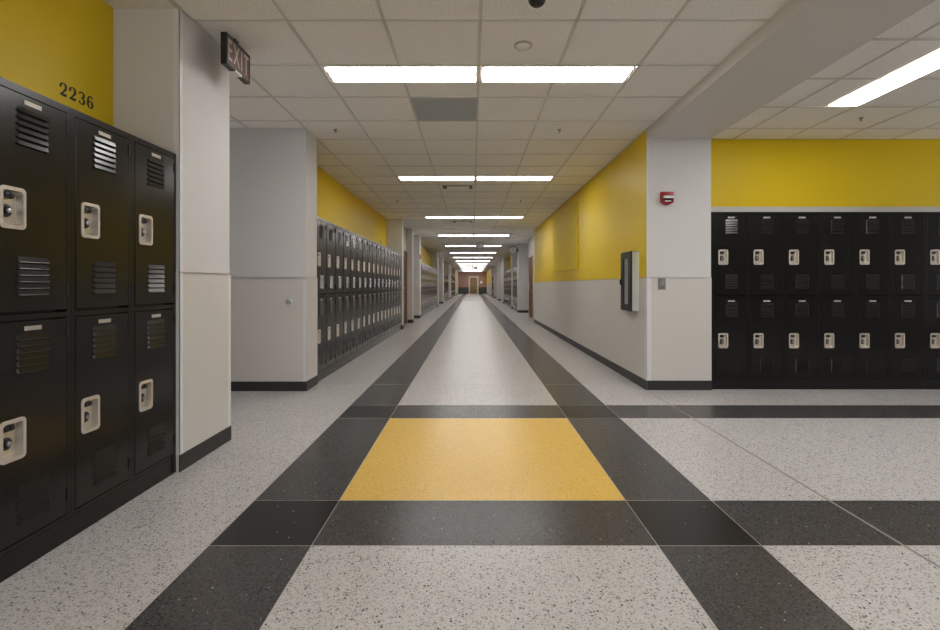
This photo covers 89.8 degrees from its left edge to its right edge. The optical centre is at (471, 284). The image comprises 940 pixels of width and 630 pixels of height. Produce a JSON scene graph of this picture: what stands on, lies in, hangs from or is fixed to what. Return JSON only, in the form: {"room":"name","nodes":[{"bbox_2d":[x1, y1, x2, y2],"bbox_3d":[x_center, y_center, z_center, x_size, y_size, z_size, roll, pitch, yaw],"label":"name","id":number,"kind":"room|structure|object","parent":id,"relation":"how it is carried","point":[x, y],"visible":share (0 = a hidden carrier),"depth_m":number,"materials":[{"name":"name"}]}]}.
{"room":"school corridor","nodes":[
{"label":"school corridor","id":0,"kind":"room"},
{"bbox_2d":[0,0,112,125],"bbox_3d":[-2.243,-0.271,-0.675,0.155,2.797,7.050,0,0,0],"label":"wall","id":1,"kind":"structure","parent":0,"point":[44,44],"depth_m":2.50,"materials":[{"name":"yellow paint"}]},
{"bbox_2d":[60,82,93,108],"bbox_3d":[-2.164,-1.035,2.587,0.002,0.072,0.221,0,0,0],"label":"room number","id":2,"kind":"object","parent":1,"relation":"attached to","point":[61,83],"visible":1,"depth_m":2.58,"materials":[{"name":"black plastic"}]},
{"bbox_2d":[113,8,228,471],"bbox_3d":[-2.044,-0.271,3.145,0.562,2.797,0.600,0,0,0],"label":"wall","id":3,"kind":"structure","parent":0,"point":[143,38],"depth_m":3.01,"materials":[{"name":"white paint"}]},
{"bbox_2d":[0,426,230,582],"bbox_3d":[-1.949,1.077,2.398,0.388,0.102,2.093,0,0,0],"label":"baseboard","id":4,"kind":"structure","parent":3,"relation":"attached to","point":[12,562],"depth_m":2.25,"materials":[{"name":"black rubber"}]},
{"bbox_2d":[0,77,70,556],"bbox_3d":[-1.962,0.120,1.911,0.381,1.816,0.372,0,0,0],"label":"locker","id":5,"kind":"object","parent":4,"relation":"on","point":[35,128],"visible":1,"depth_m":1.92,"materials":[{"name":"black metal"}]},
{"bbox_2d":[71,108,130,515],"bbox_3d":[-1.962,0.120,2.284,0.381,1.816,0.372,0,0,0],"label":"locker","id":6,"kind":"object","parent":4,"relation":"on","point":[100,151],"visible":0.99,"depth_m":2.25,"materials":[{"name":"black metal"}]},
{"bbox_2d":[131,134,175,480],"bbox_3d":[-1.962,0.120,2.658,0.381,1.816,0.372,0,0,0],"label":"locker","id":7,"kind":"object","parent":4,"relation":"on","point":[153,167],"visible":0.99,"depth_m":2.63,"materials":[{"name":"black metal"}]},
{"bbox_2d":[174,9,182,271],"bbox_3d":[-1.782,-0.872,2.865,0.035,1.589,0.035,0,0,0],"label":"trim","id":8,"kind":"structure","parent":3,"relation":"attached to","point":[178,14],"depth_m":2.85,"materials":[{"name":"plastic"}]},
{"bbox_2d":[176,272,182,454],"bbox_3d":[-1.778,0.473,2.860,0.035,1.101,0.035,0,0,0],"label":"trim","id":9,"kind":"structure","parent":3,"relation":"attached to","point":[179,276],"depth_m":2.84,"materials":[{"name":"plastic"}]},
{"bbox_2d":[178,272,230,274],"bbox_3d":[-1.762,-0.077,3.144,0.011,0.006,0.608,0,0,0],"label":"trim","id":10,"kind":"structure","parent":3,"relation":"attached to","point":[178,272],"depth_m":3.09,"materials":[{"name":"metal"}]},
{"bbox_2d":[228,275,230,425],"bbox_3d":[-1.763,0.473,3.426,0.004,1.101,0.042,0,0,0],"label":"trim","id":11,"kind":"structure","parent":3,"relation":"attached to","point":[229,276],"depth_m":3.43,"materials":[{"name":"plastic"}]},
{"bbox_2d":[229,128,316,380],"bbox_3d":[-3.384,-0.271,5.201,3.242,2.797,0.368,0,0,0],"label":"wall","id":12,"kind":"structure","parent":0,"point":[273,171],"depth_m":5.02,"materials":[{"name":"white paint"}]},
{"bbox_2d":[231,277,308,277],"bbox_3d":[-3.329,-0.077,5.196,3.143,0.006,0.379,0,0,0],"label":"trim","id":13,"kind":"structure","parent":12,"relation":"attached to","point":[231,277],"depth_m":5.01,"materials":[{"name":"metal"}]},
{"bbox_2d":[231,375,317,390],"bbox_3d":[-3.377,1.077,5.197,3.245,0.102,0.376,0,0,0],"label":"baseboard","id":14,"kind":"structure","parent":12,"relation":"attached to","point":[235,385],"depth_m":5.01,"materials":[{"name":"grey rubber"}]},
{"bbox_2d":[303,278,306,380],"bbox_3d":[-1.776,0.473,5.030,0.033,1.101,0.033,0,0,0],"label":"trim","id":15,"kind":"structure","parent":12,"relation":"attached to","point":[304,279],"depth_m":5.01,"materials":[{"name":"plastic"}]},
{"bbox_2d":[317,166,385,246],"bbox_3d":[-2.243,-0.271,8.668,0.155,2.797,6.565,0,0,0],"label":"wall","id":16,"kind":"structure","parent":0,"point":[336,204],"depth_m":8.14,"materials":[{"name":"yellow paint"}]},
{"bbox_2d":[317,326,401,381],"bbox_3d":[-1.963,1.078,8.668,0.360,0.100,6.560,0,0,0],"label":"baseboard","id":17,"kind":"structure","parent":16,"relation":"attached to","point":[338,365],"depth_m":7.04,"materials":[{"name":"black rubber"}]},
{"bbox_2d":[317,217,325,373],"bbox_3d":[-1.962,0.120,5.580,0.381,1.816,0.380,0,0,0],"label":"locker","id":18,"kind":"object","parent":17,"relation":"on","point":[321,223],"visible":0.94,"depth_m":5.58,"materials":[{"name":"black metal"}]},
{"bbox_2d":[326,221,334,368],"bbox_3d":[-1.962,0.120,5.962,0.381,1.816,0.380,0,0,0],"label":"locker","id":19,"kind":"object","parent":17,"relation":"on","point":[330,227],"visible":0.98,"depth_m":5.93,"materials":[{"name":"black metal"}]},
{"bbox_2d":[335,225,342,363],"bbox_3d":[-1.962,0.120,6.343,0.381,1.816,0.380,0,0,0],"label":"locker","id":20,"kind":"object","parent":17,"relation":"on","point":[338,230],"visible":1,"depth_m":6.30,"materials":[{"name":"black metal"}]},
{"bbox_2d":[343,228,350,358],"bbox_3d":[-1.962,0.120,6.723,0.381,1.816,0.380,0,0,0],"label":"locker","id":21,"kind":"object","parent":17,"relation":"on","point":[346,233],"visible":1,"depth_m":6.70,"materials":[{"name":"black metal"}]},
{"bbox_2d":[350,231,356,354],"bbox_3d":[-1.962,0.120,7.104,0.381,1.816,0.380,0,0,0],"label":"locker","id":22,"kind":"object","parent":17,"relation":"on","point":[353,241],"visible":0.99,"depth_m":7.09,"materials":[{"name":"black metal"}]},
{"bbox_2d":[357,234,362,350],"bbox_3d":[-1.962,0.120,7.486,0.381,1.816,0.380,0,0,0],"label":"locker","id":23,"kind":"object","parent":17,"relation":"on","point":[359,238],"visible":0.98,"depth_m":7.47,"materials":[{"name":"black metal"}]},
{"bbox_2d":[362,237,367,347],"bbox_3d":[-1.962,0.120,7.867,0.381,1.816,0.380,0,0,0],"label":"locker","id":24,"kind":"object","parent":17,"relation":"on","point":[365,240],"visible":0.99,"depth_m":7.86,"materials":[{"name":"black metal"}]},
{"bbox_2d":[368,239,372,344],"bbox_3d":[-1.962,0.120,8.248,0.381,1.816,0.380,0,0,0],"label":"locker","id":25,"kind":"object","parent":17,"relation":"on","point":[370,245],"visible":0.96,"depth_m":8.25,"materials":[{"name":"black metal"}]},
{"bbox_2d":[372,241,376,341],"bbox_3d":[-1.962,0.120,8.629,0.381,1.816,0.380,0,0,0],"label":"locker","id":26,"kind":"object","parent":17,"relation":"on","point":[374,248],"visible":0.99,"depth_m":8.62,"materials":[{"name":"black metal"}]},
{"bbox_2d":[377,243,380,338],"bbox_3d":[-1.962,0.120,9.009,0.381,1.816,0.380,0,0,0],"label":"locker","id":27,"kind":"object","parent":17,"relation":"on","point":[378,245],"visible":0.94,"depth_m":9.04,"materials":[{"name":"black metal"}]},
{"bbox_2d":[381,245,383,336],"bbox_3d":[-1.962,0.120,9.390,0.381,1.816,0.380,0,0,0],"label":"locker","id":28,"kind":"object","parent":17,"relation":"on","point":[382,246],"visible":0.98,"depth_m":9.39,"materials":[{"name":"black metal"}]},
{"bbox_2d":[384,246,387,334],"bbox_3d":[-1.962,0.120,9.771,0.381,1.816,0.380,0,0,0],"label":"locker","id":29,"kind":"object","parent":17,"relation":"on","point":[385,248],"visible":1,"depth_m":9.75,"materials":[{"name":"black metal"}]},
{"bbox_2d":[388,248,390,332],"bbox_3d":[-1.962,0.120,10.152,0.381,1.816,0.380,0,0,0],"label":"locker","id":30,"kind":"object","parent":17,"relation":"on","point":[389,249],"visible":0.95,"depth_m":10.18,"materials":[{"name":"black metal"}]},
{"bbox_2d":[391,249,393,330],"bbox_3d":[-1.962,0.120,10.534,0.381,1.816,0.380,0,0,0],"label":"locker","id":31,"kind":"object","parent":17,"relation":"on","point":[392,251],"visible":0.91,"depth_m":10.57,"materials":[{"name":"black metal"}]},
{"bbox_2d":[394,251,395,329],"bbox_3d":[-1.962,0.120,10.915,0.381,1.816,0.380,0,0,0],"label":"locker","id":32,"kind":"object","parent":17,"relation":"on","point":[394,251],"visible":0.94,"depth_m":10.87,"materials":[{"name":"black metal"}]},
{"bbox_2d":[396,252,398,327],"bbox_3d":[-1.962,0.120,11.296,0.381,1.816,0.380,0,0,0],"label":"locker","id":33,"kind":"object","parent":17,"relation":"on","point":[397,253],"visible":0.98,"depth_m":11.28,"materials":[{"name":"black metal"}]},
{"bbox_2d":[399,253,400,326],"bbox_3d":[-1.962,0.120,11.677,0.381,1.816,0.380,0,0,0],"label":"locker","id":34,"kind":"object","parent":17,"relation":"on","point":[399,253],"visible":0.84,"depth_m":11.70,"materials":[{"name":"black metal"}]},
{"bbox_2d":[401,254,401,325],"bbox_3d":[-1.933,0.120,11.908,0.300,1.816,0.080,0,0,0],"label":"filler panel","id":35,"kind":"object","parent":17,"relation":"on","point":[401,254],"visible":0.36,"depth_m":11.94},
{"bbox_2d":[386,219,403,324],"bbox_3d":[-2.044,-0.271,12.078,0.558,2.797,0.251,0,0,0],"label":"wall","id":36,"kind":"structure","parent":0,"point":[394,228],"depth_m":11.96,"materials":[{"name":"white paint"}]},
{"bbox_2d":[404,226,406,249],"bbox_3d":[-2.123,-0.271,13.074,0.393,2.797,1.742,0,0,0],"label":"wall","id":37,"kind":"structure","parent":0,"point":[405,228],"depth_m":13.68,"materials":[{"name":"white paint"}]},
{"bbox_2d":[404,249,407,323],"bbox_3d":[-1.894,0.053,13.365,0.066,2.150,1.150,0,0,0],"label":"door","id":38,"kind":"structure","parent":37,"relation":"in","point":[405,250],"depth_m":13.55,"materials":[{"name":"brown wood"}]},
{"bbox_2d":[407,229,413,319],"bbox_3d":[-2.044,-0.271,14.125,0.558,2.797,0.356,0,0,0],"label":"wall","id":39,"kind":"structure","parent":0,"point":[410,232],"depth_m":13.95,"materials":[{"name":"white paint"}]},
{"bbox_2d":[414,235,420,314],"bbox_3d":[-2.044,-0.271,16.122,0.558,2.797,0.443,0,0,0],"label":"wall","id":40,"kind":"structure","parent":0,"point":[417,238],"depth_m":15.90,"materials":[{"name":"white paint"}]},
{"bbox_2d":[421,246,429,265],"bbox_3d":[-2.243,-0.271,20.346,0.155,2.797,8.007,0,0,0],"label":"wall","id":41,"kind":"structure","parent":0,"point":[425,255],"depth_m":21.98,"materials":[{"name":"yellow paint"}]},
{"bbox_2d":[421,305,436,316],"bbox_3d":[-1.963,1.078,20.170,0.360,0.100,7.620,0,0,0],"label":"baseboard","id":42,"kind":"structure","parent":41,"relation":"attached to","point":[431,309],"depth_m":19.35,"materials":[{"name":"black rubber"}]},
{"bbox_2d":[421,263,421,313],"bbox_3d":[-1.962,0.120,16.550,0.381,1.816,0.380,0,0,0],"label":"locker","id":43,"kind":"object","parent":42,"relation":"on","point":[421,263],"visible":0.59,"depth_m":16.64,"materials":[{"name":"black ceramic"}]},
{"bbox_2d":[422,263,422,312],"bbox_3d":[-1.962,0.120,16.931,0.381,1.816,0.380,0,0,0],"label":"locker","id":44,"kind":"object","parent":42,"relation":"on","point":[422,263],"visible":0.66,"depth_m":16.98,"materials":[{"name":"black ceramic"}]},
{"bbox_2d":[423,263,423,312],"bbox_3d":[-1.962,0.120,17.312,0.381,1.816,0.380,0,0,0],"label":"locker","id":45,"kind":"object","parent":42,"relation":"on","point":[423,263],"visible":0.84,"depth_m":17.32,"materials":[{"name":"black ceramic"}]},
{"bbox_2d":[424,264,424,311],"bbox_3d":[-1.962,0.120,17.694,0.381,1.816,0.380,0,0,0],"label":"locker","id":46,"kind":"object","parent":42,"relation":"on","point":[424,264],"visible":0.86,"depth_m":17.69,"materials":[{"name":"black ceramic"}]},
{"bbox_2d":[425,264,425,311],"bbox_3d":[-1.962,0.120,18.075,0.381,1.816,0.380,0,0,0],"label":"locker","id":47,"kind":"object","parent":42,"relation":"on","point":[425,264],"visible":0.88,"depth_m":18.07,"materials":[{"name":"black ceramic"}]},
{"bbox_2d":[426,265,426,310],"bbox_3d":[-1.962,0.120,18.456,0.381,1.816,0.380,0,0,0],"label":"locker","id":48,"kind":"object","parent":42,"relation":"on","point":[426,265],"visible":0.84,"depth_m":18.47,"materials":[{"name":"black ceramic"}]},
{"bbox_2d":[427,265,427,310],"bbox_3d":[-1.962,0.120,18.837,0.381,1.816,0.380,0,0,0],"label":"locker","id":49,"kind":"object","parent":42,"relation":"on","point":[427,265],"visible":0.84,"depth_m":18.88,"materials":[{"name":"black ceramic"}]},
{"bbox_2d":[428,266,428,309],"bbox_3d":[-1.962,0.120,19.218,0.381,1.816,0.380,0,0,0],"label":"locker","id":50,"kind":"object","parent":42,"relation":"on","point":[428,266],"visible":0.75,"depth_m":19.32,"materials":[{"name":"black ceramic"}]},
{"bbox_2d":[429,266,429,308],"bbox_3d":[-1.962,0.120,19.980,0.381,1.816,0.380,0,0,0],"label":"locker","id":51,"kind":"object","parent":42,"relation":"on","point":[429,266],"visible":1,"depth_m":19.80,"materials":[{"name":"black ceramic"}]},
{"bbox_2d":[430,267,430,308],"bbox_3d":[-1.962,0.120,20.360,0.381,1.816,0.380,0,0,0],"label":"locker","id":52,"kind":"object","parent":42,"relation":"on","point":[430,267],"visible":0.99,"depth_m":20.25,"materials":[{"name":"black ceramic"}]},
{"bbox_2d":[430,253,438,304],"bbox_3d":[-2.044,-0.271,24.627,0.558,2.797,0.553,0,0,0],"label":"wall","id":53,"kind":"structure","parent":0,"point":[433,256],"depth_m":24.35,"materials":[{"name":"white paint"}]},
{"bbox_2d":[439,257,443,301],"bbox_3d":[-2.044,-0.271,29.102,0.558,2.797,1.203,0,0,0],"label":"wall","id":54,"kind":"structure","parent":0,"point":[441,259],"depth_m":28.50,"materials":[{"name":"white paint"}]},
{"bbox_2d":[444,263,448,274],"bbox_3d":[-2.044,-0.271,36.502,0.558,2.797,0.603,0,0,0],"label":"wall","id":55,"kind":"structure","parent":0,"point":[446,265],"depth_m":36.20,"materials":[{"name":"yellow paint"}]},
{"bbox_2d":[449,265,450,296],"bbox_3d":[-2.044,-0.271,39.502,0.558,2.797,1.003,0,0,0],"label":"wall","id":56,"kind":"structure","parent":0,"point":[449,265],"depth_m":39.00,"materials":[{"name":"white paint"}]},
{"bbox_2d":[452,269,457,294],"bbox_3d":[-2.044,-0.271,55.002,0.558,2.797,10.003,0,0,0],"label":"wall","id":57,"kind":"structure","parent":0,"point":[454,271],"depth_m":50.58,"materials":[{"name":"white paint"}]},
{"bbox_2d":[0,294,939,629],"bbox_3d":[1.500,1.129,27.900,13.400,0.003,64.600,0,0,0],"label":"floor","id":58,"kind":"structure","parent":0,"point":[474,467],"depth_m":2.36,"materials":[{"name":"tile"}]},
{"bbox_3d":[2.075,1.078,20.763,0.360,0.100,2.286,0,0,0],"label":"baseboard","id":59,"kind":"structure","parent":58,"relation":"on","visible":0},
{"bbox_2d":[516,266,516,308],"bbox_3d":[2.074,0.120,20.192,0.381,1.816,0.380,0,0,0],"label":"locker","id":60,"kind":"object","parent":59,"relation":"on","point":[516,266],"visible":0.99,"depth_m":20.07,"materials":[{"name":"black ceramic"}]},
{"bbox_2d":[458,272,486,293],"bbox_3d":[0.144,-0.271,60.070,3.869,2.797,0.160,0,0,0],"label":"wall","id":61,"kind":"structure","parent":0,"point":[463,277],"depth_m":60.01,"materials":[{"name":"brick"}]},
{"bbox_2d":[469,276,478,293],"bbox_3d":[0.205,0.008,59.955,1.250,2.240,0.070,0,0,0],"label":"door","id":62,"kind":"structure","parent":61,"relation":"in","point":[473,280],"depth_m":59.95,"materials":[{"name":"brown wood"}]},
{"bbox_2d":[487,268,493,295],"bbox_3d":[2.240,-0.271,52.752,0.727,2.797,14.503,0,0,0],"label":"wall","id":63,"kind":"structure","parent":0,"point":[489,270],"depth_m":49.26,"materials":[{"name":"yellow paint"}]},
{"bbox_2d":[494,265,496,296],"bbox_3d":[2.240,-0.271,40.702,0.727,2.797,0.603,0,0,0],"label":"wall","id":64,"kind":"structure","parent":0,"point":[495,266],"depth_m":40.40,"materials":[{"name":"white paint"}]},
{"bbox_2d":[498,262,500,298],"bbox_3d":[2.240,-0.271,34.202,0.727,2.797,0.603,0,0,0],"label":"wall","id":65,"kind":"structure","parent":0,"point":[499,263],"depth_m":33.90,"materials":[{"name":"white paint"}]},
{"bbox_2d":[497,261,502,300],"bbox_3d":[2.350,-0.271,34.651,0.500,2.797,11.497,0,0,0],"label":"wall","id":66,"kind":"structure","parent":0,"point":[501,261],"depth_m":33.60,"materials":[{"name":"white paint"}]},
{"bbox_2d":[503,257,509,301],"bbox_3d":[2.240,-0.271,28.552,0.727,2.797,0.703,0,0,0],"label":"wall","id":67,"kind":"structure","parent":0,"point":[506,260],"depth_m":28.20,"materials":[{"name":"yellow paint"}]},
{"bbox_2d":[511,252,516,306],"bbox_3d":[2.240,-0.271,22.401,0.727,2.797,0.403,0,0,0],"label":"wall","id":68,"kind":"structure","parent":0,"point":[514,256],"depth_m":22.20,"materials":[{"name":"white paint"}]},
{"bbox_2d":[103,0,939,271],"bbox_3d":[1.500,-1.694,27.900,13.400,0.056,64.600,0,0,0],"label":"ceiling","id":69,"kind":"structure","parent":0,"point":[671,46],"depth_m":4.06,"materials":[{"name":"tile"}]},
{"bbox_2d":[221,32,249,83],"bbox_3d":[-1.607,-1.550,3.215,0.040,0.233,0.325,0,0,0],"label":"exit sign","id":70,"kind":"object","parent":69,"relation":"hanging from","point":[234,57],"visible":1,"depth_m":3.18,"materials":[{"name":"black plastic"}]},
{"bbox_2d":[324,66,475,81],"bbox_3d":[-0.548,-1.665,3.732,1.156,0.010,0.272,0,0,0],"label":"recessed light","id":71,"kind":"object","parent":69,"relation":"in","point":[337,73],"visible":1,"depth_m":3.71,"materials":[{"name":"white plastic"}]},
{"bbox_2d":[399,176,473,180],"bbox_3d":[-0.548,-1.665,7.374,1.156,0.010,0.272,0,0,0],"label":"recessed light","id":72,"kind":"object","parent":69,"relation":"in","point":[403,178],"visible":1,"depth_m":7.38,"materials":[{"name":"white plastic"}]},
{"bbox_2d":[400,177,473,179],"bbox_3d":[-0.548,-1.665,7.374,1.148,0.004,0.264,0,0,0],"label":"diffuser","id":73,"kind":"object","parent":72,"relation":"attached to","point":[402,178],"depth_m":7.38,"materials":[{"name":"white plastic"}]},
{"bbox_2d":[411,98,476,120],"bbox_3d":[-0.252,-1.668,4.498,0.590,0.007,0.589,0,0,0],"label":"ceiling vent","id":74,"kind":"object","parent":69,"relation":"in","point":[426,109],"visible":1,"depth_m":4.49,"materials":[{"name":"grey metal"}]},
{"bbox_2d":[426,217,472,217],"bbox_3d":[-0.548,-1.665,11.641,1.156,0.010,0.272,0,0,0],"label":"recessed light","id":75,"kind":"object","parent":69,"relation":"in","point":[426,217],"visible":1,"depth_m":11.65,"materials":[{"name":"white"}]},
{"bbox_2d":[441,185,472,188],"bbox_3d":[-0.245,-1.659,8.020,0.540,0.014,0.320,0,0,0],"label":"ceiling vent","id":76,"kind":"object","parent":69,"relation":"in","point":[443,186],"visible":1,"depth_m":7.96,"materials":[{"name":"grey metal"}]},
{"bbox_2d":[476,242,483,247],"bbox_3d":[0.310,-1.547,18.400,0.330,0.238,0.040,0,0,0],"label":"exit sign","id":77,"kind":"object","parent":69,"relation":"hanging from","point":[478,245],"visible":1,"depth_m":18.39,"materials":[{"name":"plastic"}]},
{"bbox_2d":[475,217,521,217],"bbox_3d":[0.660,-1.665,11.641,1.156,0.010,0.272,0,0,0],"label":"recessed light","id":78,"kind":"object","parent":69,"relation":"in","point":[475,217],"visible":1,"depth_m":11.65,"materials":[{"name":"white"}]},
{"bbox_2d":[477,176,552,180],"bbox_3d":[0.660,-1.665,7.374,1.156,0.010,0.272,0,0,0],"label":"recessed light","id":79,"kind":"object","parent":69,"relation":"in","point":[479,178],"visible":1,"depth_m":7.38,"materials":[{"name":"white plastic"}]},
{"bbox_2d":[477,177,551,179],"bbox_3d":[0.660,-1.665,7.374,1.148,0.004,0.264,0,0,0],"label":"diffuser","id":80,"kind":"object","parent":79,"relation":"attached to","point":[478,178],"depth_m":7.38,"materials":[{"name":"white plastic"}]},
{"bbox_2d":[514,40,531,50],"bbox_3d":[0.356,-1.665,3.290,0.128,0.012,0.128,0,0,0],"label":"smoke detector","id":81,"kind":"object","parent":69,"relation":"attached to","point":[523,45],"visible":1,"depth_m":3.27,"materials":[{"name":"white plastic"}]},
{"bbox_2d":[527,0,545,8],"bbox_3d":[0.375,-1.636,2.720,0.136,0.070,0.136,0,0,0],"label":"dome camera","id":82,"kind":"object","parent":69,"relation":"attached to","point":[535,4],"visible":1,"depth_m":2.70,"materials":[{"name":"black plastic"}]},
{"bbox_2d":[482,66,633,81],"bbox_3d":[0.660,-1.665,3.732,1.156,0.010,0.272,0,0,0],"label":"recessed light","id":83,"kind":"object","parent":69,"relation":"in","point":[489,73],"visible":1,"depth_m":3.71,"materials":[{"name":"white plastic"}]},
{"bbox_2d":[828,49,939,106],"bbox_3d":[3.447,-1.665,3.797,0.270,0.010,1.193,0,0,0],"label":"recessed light","id":84,"kind":"object","parent":69,"relation":"in","point":[929,63],"visible":1,"depth_m":3.86,"materials":[{"name":"white plastic"}]},
{"bbox_2d":[517,244,528,309],"bbox_3d":[2.240,-0.271,19.377,0.727,2.797,0.453,0,0,0],"label":"wall","id":85,"kind":"structure","parent":0,"point":[523,249],"depth_m":19.15,"materials":[{"name":"white paint"}]},
{"bbox_2d":[508,246,517,254],"bbox_3d":[1.677,-1.402,19.119,0.402,0.336,0.091,0,0,0],"label":"wall clock","id":86,"kind":"object","parent":85,"relation":"attached to","point":[512,250],"visible":1,"depth_m":19.08,"materials":[{"name":"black plastic"}]},
{"bbox_2d":[529,235,533,255],"bbox_3d":[2.325,-0.271,15.682,0.550,2.797,2.835,0,0,0],"label":"wall","id":87,"kind":"structure","parent":0,"point":[531,239],"depth_m":16.26,"materials":[{"name":"white paint"}]},
{"bbox_2d":[528,254,533,318],"bbox_3d":[2.017,0.053,16.300,0.066,2.150,1.200,0,0,0],"label":"door","id":88,"kind":"structure","parent":87,"relation":"in","point":[531,257],"depth_m":16.12,"materials":[{"name":"brown wood"}]},
{"bbox_2d":[534,131,711,380],"bbox_3d":[2.223,-0.271,9.665,0.696,2.797,9.198,0,0,0],"label":"wall","id":89,"kind":"structure","parent":0,"point":[612,205],"depth_m":5.19,"materials":[{"name":"white paint"}]},
{"bbox_2d":[553,201,577,271],"bbox_3d":[1.867,-0.884,9.590,0.021,1.195,2.420,0,0,0],"label":"board","id":90,"kind":"object","parent":89,"relation":"attached to","point":[565,226],"visible":1,"depth_m":9.27,"materials":[{"name":"yellow paint"}]},
{"bbox_2d":[534,319,711,389],"bbox_3d":[2.219,1.077,9.661,0.704,0.102,9.206,0,0,0],"label":"baseboard","id":91,"kind":"structure","parent":89,"relation":"attached to","point":[647,385],"depth_m":5.29,"materials":[{"name":"grey rubber"}]},
{"bbox_2d":[620,251,638,310],"bbox_3d":[1.823,-0.042,5.490,0.111,0.680,0.360,0,0,0],"label":"fire extinguisher cabinet","id":92,"kind":"object","parent":89,"relation":"attached to","point":[629,282],"visible":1,"depth_m":5.32,"materials":[{"name":"metal"}]},
{"bbox_2d":[551,277,711,281],"bbox_3d":[2.220,-0.077,9.659,0.700,0.006,9.203,0,0,0],"label":"trim","id":93,"kind":"structure","parent":89,"relation":"attached to","point":[645,277],"depth_m":5.06,"materials":[{"name":"metal"}]},
{"bbox_2d":[646,139,647,276],"bbox_3d":[1.884,-0.824,5.075,0.014,1.493,0.014,0,0,0],"label":"trim","id":94,"kind":"structure","parent":89,"relation":"attached to","point":[646,139],"depth_m":5.07,"materials":[{"name":"plastic"}]},
{"bbox_2d":[645,278,650,379],"bbox_3d":[1.899,0.473,5.090,0.053,1.101,0.053,0,0,0],"label":"trim","id":95,"kind":"structure","parent":89,"relation":"attached to","point":[647,280],"depth_m":5.06,"materials":[{"name":"plastic"}]},
{"bbox_2d":[658,278,665,289],"bbox_3d":[2.036,-0.010,5.061,0.082,0.122,0.010,0,0,0],"label":"wall plate","id":96,"kind":"object","parent":89,"relation":"attached to","point":[661,281],"visible":1,"depth_m":5.06,"materials":[{"name":"metal"}]},
{"bbox_2d":[660,192,673,204],"bbox_3d":[2.084,-0.924,5.041,0.136,0.140,0.058,0,0,0],"label":"fire alarm","id":97,"kind":"object","parent":89,"relation":"attached to","point":[666,198],"visible":1,"depth_m":5.03,"materials":[{"name":"red plastic"}]},
{"bbox_2d":[646,0,935,138],"bbox_3d":[2.218,-1.621,0.435,0.690,0.097,9.270,0,0,0],"label":"beam","id":98,"kind":"structure","parent":89,"relation":"attached to","point":[804,38],"depth_m":3.28,"materials":[{"name":"paint"}]},
{"bbox_2d":[711,139,939,211],"bbox_3d":[5.287,-0.271,5.475,5.425,2.797,0.150,0,0,0],"label":"wall","id":99,"kind":"structure","parent":0,"point":[748,175],"depth_m":5.41,"materials":[{"name":"yellow paint"}]},
{"bbox_2d":[712,380,939,388],"bbox_3d":[3.925,1.078,5.240,2.695,0.100,0.290,0,0,0],"label":"baseboard","id":100,"kind":"structure","parent":99,"relation":"attached to","point":[716,384],"depth_m":5.10,"materials":[{"name":"black rubber"}]},
{"bbox_2d":[711,212,712,379],"bbox_3d":[2.590,0.120,5.239,0.030,1.816,0.283,0,0,0],"label":"filler panel","id":101,"kind":"object","parent":100,"relation":"on","point":[711,212],"visible":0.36,"depth_m":5.10,"materials":[{"name":"grey metal"}]},
{"bbox_2d":[713,212,748,379],"bbox_3d":[2.796,0.120,5.237,0.380,1.816,0.306,0,0,0],"label":"locker","id":102,"kind":"object","parent":100,"relation":"on","point":[730,229],"visible":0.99,"depth_m":5.09,"materials":[{"name":"black metal"}]},
{"bbox_2d":[749,212,783,379],"bbox_3d":[3.178,0.120,5.237,0.380,1.816,0.306,0,0,0],"label":"locker","id":103,"kind":"object","parent":100,"relation":"on","point":[766,229],"visible":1,"depth_m":5.09,"materials":[{"name":"black metal"}]},
{"bbox_2d":[784,212,818,379],"bbox_3d":[3.558,0.120,5.237,0.380,1.816,0.306,0,0,0],"label":"locker","id":104,"kind":"object","parent":100,"relation":"on","point":[801,229],"visible":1,"depth_m":5.09,"materials":[{"name":"black metal"}]},
{"bbox_2d":[819,212,854,379],"bbox_3d":[3.939,0.120,5.237,0.380,1.816,0.306,0,0,0],"label":"locker","id":105,"kind":"object","parent":100,"relation":"on","point":[836,229],"visible":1,"depth_m":5.09,"materials":[{"name":"black metal"}]},
{"bbox_2d":[855,212,889,379],"bbox_3d":[4.321,0.120,5.237,0.380,1.816,0.306,0,0,0],"label":"locker","id":106,"kind":"object","parent":100,"relation":"on","point":[872,229],"visible":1,"depth_m":5.09,"materials":[{"name":"black metal"}]},
{"bbox_2d":[890,212,924,379],"bbox_3d":[4.702,0.120,5.237,0.380,1.816,0.306,0,0,0],"label":"locker","id":107,"kind":"object","parent":100,"relation":"on","point":[907,229],"visible":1,"depth_m":5.09,"materials":[{"name":"black metal"}]},
{"bbox_2d":[925,212,939,379],"bbox_3d":[5.082,0.120,5.237,0.380,1.816,0.306,0,0,0],"label":"locker","id":108,"kind":"object","parent":100,"relation":"on","point":[932,219],"visible":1,"depth_m":5.09,"materials":[{"name":"black metal"}]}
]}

